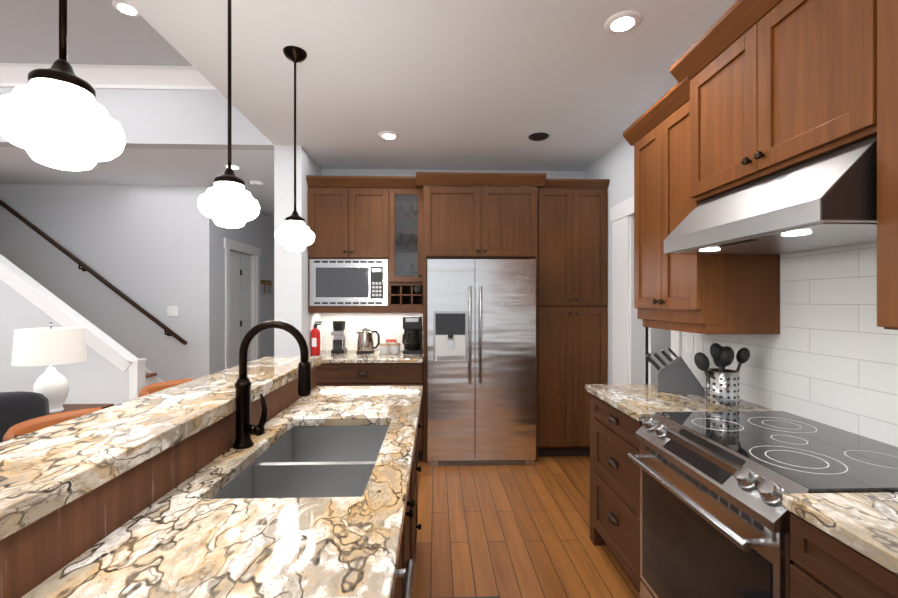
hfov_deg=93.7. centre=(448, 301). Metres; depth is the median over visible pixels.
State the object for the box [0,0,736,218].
ceiling
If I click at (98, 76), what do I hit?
crown molding
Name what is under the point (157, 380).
trim
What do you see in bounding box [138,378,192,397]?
bar stool
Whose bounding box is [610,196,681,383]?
door frame
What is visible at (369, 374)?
base cabinet
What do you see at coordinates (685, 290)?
upper cabinet
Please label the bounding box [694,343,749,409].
utensil holder
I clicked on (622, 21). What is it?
recessed light
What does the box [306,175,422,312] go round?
upper cabinet
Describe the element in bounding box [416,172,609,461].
tall cabinet
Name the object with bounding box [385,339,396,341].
canister
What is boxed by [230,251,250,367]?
hall door
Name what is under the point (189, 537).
countertop
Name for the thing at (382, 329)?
electrical outlet
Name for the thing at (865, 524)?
countertop
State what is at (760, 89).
upper cabinet
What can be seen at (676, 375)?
knife block
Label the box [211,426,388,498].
sink
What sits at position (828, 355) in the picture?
backsplash
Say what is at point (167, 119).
wall
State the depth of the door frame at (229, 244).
6.05 m
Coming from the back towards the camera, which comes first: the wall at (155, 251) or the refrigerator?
the wall at (155, 251)
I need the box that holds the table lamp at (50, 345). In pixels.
[11,322,86,413]
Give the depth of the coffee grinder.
3.98 m
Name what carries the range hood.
attached to the wall at (615, 164)
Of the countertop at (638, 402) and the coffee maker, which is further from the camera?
the coffee maker
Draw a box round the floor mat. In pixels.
[440,596,499,597]
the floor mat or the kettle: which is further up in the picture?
the kettle
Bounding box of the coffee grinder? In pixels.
[331,321,346,353]
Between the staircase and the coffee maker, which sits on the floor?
the staircase
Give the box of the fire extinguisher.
[311,321,321,354]
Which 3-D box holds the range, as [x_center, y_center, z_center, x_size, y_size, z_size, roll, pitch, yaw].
[1.129,0.941,1.470,0.716,0.919,0.758,0,0,-2]
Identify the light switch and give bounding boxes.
[167,306,177,315]
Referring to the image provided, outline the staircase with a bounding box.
[145,373,156,385]
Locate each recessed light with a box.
[111,0,140,16]
[223,164,241,169]
[379,131,398,139]
[528,132,548,140]
[604,10,640,33]
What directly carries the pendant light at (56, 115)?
hanging from the ceiling at (464, 84)
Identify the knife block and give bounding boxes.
[645,347,704,395]
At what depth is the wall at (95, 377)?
3.79 m
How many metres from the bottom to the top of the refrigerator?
1.759 m
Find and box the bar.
[0,356,320,540]
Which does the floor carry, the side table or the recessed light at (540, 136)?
the side table
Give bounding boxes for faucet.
[232,320,310,448]
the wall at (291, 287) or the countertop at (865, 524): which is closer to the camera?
the countertop at (865, 524)
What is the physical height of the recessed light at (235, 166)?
0.012 m
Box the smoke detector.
[250,180,262,185]
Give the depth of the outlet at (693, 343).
2.50 m
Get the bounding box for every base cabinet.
[268,388,419,597]
[316,363,422,460]
[590,393,642,592]
[790,513,897,597]
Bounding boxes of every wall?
[0,87,273,149]
[0,184,215,381]
[0,279,128,404]
[216,211,273,371]
[274,145,320,355]
[321,169,584,350]
[585,138,776,410]
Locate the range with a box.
[627,411,897,597]
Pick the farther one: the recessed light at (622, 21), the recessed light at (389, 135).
the recessed light at (389, 135)
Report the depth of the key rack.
6.42 m
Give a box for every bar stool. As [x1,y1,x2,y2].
[2,407,101,441]
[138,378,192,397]
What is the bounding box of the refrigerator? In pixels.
[428,259,535,465]
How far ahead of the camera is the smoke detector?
4.67 m
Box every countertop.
[21,386,422,597]
[310,350,422,362]
[585,384,774,420]
[782,492,897,574]
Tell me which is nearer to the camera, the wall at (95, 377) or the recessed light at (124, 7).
the recessed light at (124, 7)
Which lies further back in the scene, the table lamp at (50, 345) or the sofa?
the table lamp at (50, 345)
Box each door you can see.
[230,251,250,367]
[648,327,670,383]
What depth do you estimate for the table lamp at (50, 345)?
3.03 m
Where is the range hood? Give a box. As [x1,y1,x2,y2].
[664,135,876,253]
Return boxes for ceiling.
[0,0,191,65]
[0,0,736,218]
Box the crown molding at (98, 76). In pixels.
[0,63,216,89]
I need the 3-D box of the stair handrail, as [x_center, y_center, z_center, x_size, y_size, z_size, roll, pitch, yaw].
[-4.978,-1.076,4.744,4.007,3.138,0.097,0,0,-2]
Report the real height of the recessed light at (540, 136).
0.012 m
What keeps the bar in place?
on the base cabinet at (408, 546)
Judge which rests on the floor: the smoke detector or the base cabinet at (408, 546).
the base cabinet at (408, 546)
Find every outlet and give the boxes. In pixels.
[379,324,385,335]
[685,333,702,353]
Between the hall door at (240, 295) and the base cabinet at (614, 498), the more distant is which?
the hall door at (240, 295)
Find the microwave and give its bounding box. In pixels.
[310,259,387,305]
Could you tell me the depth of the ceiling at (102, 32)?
3.10 m
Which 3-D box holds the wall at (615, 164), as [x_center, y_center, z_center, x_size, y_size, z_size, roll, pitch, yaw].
[1.588,0.030,0.223,0.120,2.740,8.450,0,0,-2]
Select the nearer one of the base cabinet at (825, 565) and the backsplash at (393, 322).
the base cabinet at (825, 565)
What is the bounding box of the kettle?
[355,328,379,353]
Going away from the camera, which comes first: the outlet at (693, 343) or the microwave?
the outlet at (693, 343)
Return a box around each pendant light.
[0,0,124,170]
[198,0,258,227]
[275,46,314,250]
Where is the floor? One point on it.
(512, 531)
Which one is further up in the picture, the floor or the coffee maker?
the coffee maker
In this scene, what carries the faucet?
on the countertop at (189, 537)
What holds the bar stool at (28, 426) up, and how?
on the floor
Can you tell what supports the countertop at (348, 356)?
on the base cabinet at (369, 374)
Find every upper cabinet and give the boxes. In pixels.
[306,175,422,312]
[631,80,779,327]
[683,0,874,207]
[863,0,897,329]
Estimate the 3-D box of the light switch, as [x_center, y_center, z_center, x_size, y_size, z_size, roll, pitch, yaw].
[-3.180,0.110,4.843,0.120,0.120,0.014,0,0,-2]
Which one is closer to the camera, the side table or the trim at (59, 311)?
the side table
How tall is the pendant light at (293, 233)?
1.064 m
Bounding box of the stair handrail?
[0,200,186,344]
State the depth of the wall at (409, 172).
4.27 m
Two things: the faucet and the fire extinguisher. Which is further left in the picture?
the faucet
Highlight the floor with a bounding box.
[413,450,639,597]
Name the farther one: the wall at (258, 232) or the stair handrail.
the wall at (258, 232)
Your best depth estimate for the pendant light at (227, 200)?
1.50 m
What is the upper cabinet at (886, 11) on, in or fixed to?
attached to the wall at (615, 164)
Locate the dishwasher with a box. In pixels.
[396,559,414,597]
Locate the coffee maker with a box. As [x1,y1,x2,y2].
[402,316,421,353]
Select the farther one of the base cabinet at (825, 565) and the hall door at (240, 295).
the hall door at (240, 295)
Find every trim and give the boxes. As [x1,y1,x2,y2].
[0,254,148,400]
[149,371,163,382]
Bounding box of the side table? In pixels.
[53,404,113,413]
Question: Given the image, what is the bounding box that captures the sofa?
[0,391,49,441]
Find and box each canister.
[379,342,400,353]
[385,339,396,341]
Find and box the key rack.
[260,280,271,293]
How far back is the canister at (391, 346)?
3.93 m
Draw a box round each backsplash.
[322,313,422,349]
[682,241,897,446]
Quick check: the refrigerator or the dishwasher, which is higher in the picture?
the refrigerator
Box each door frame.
[224,238,260,369]
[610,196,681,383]
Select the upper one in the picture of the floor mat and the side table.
the side table

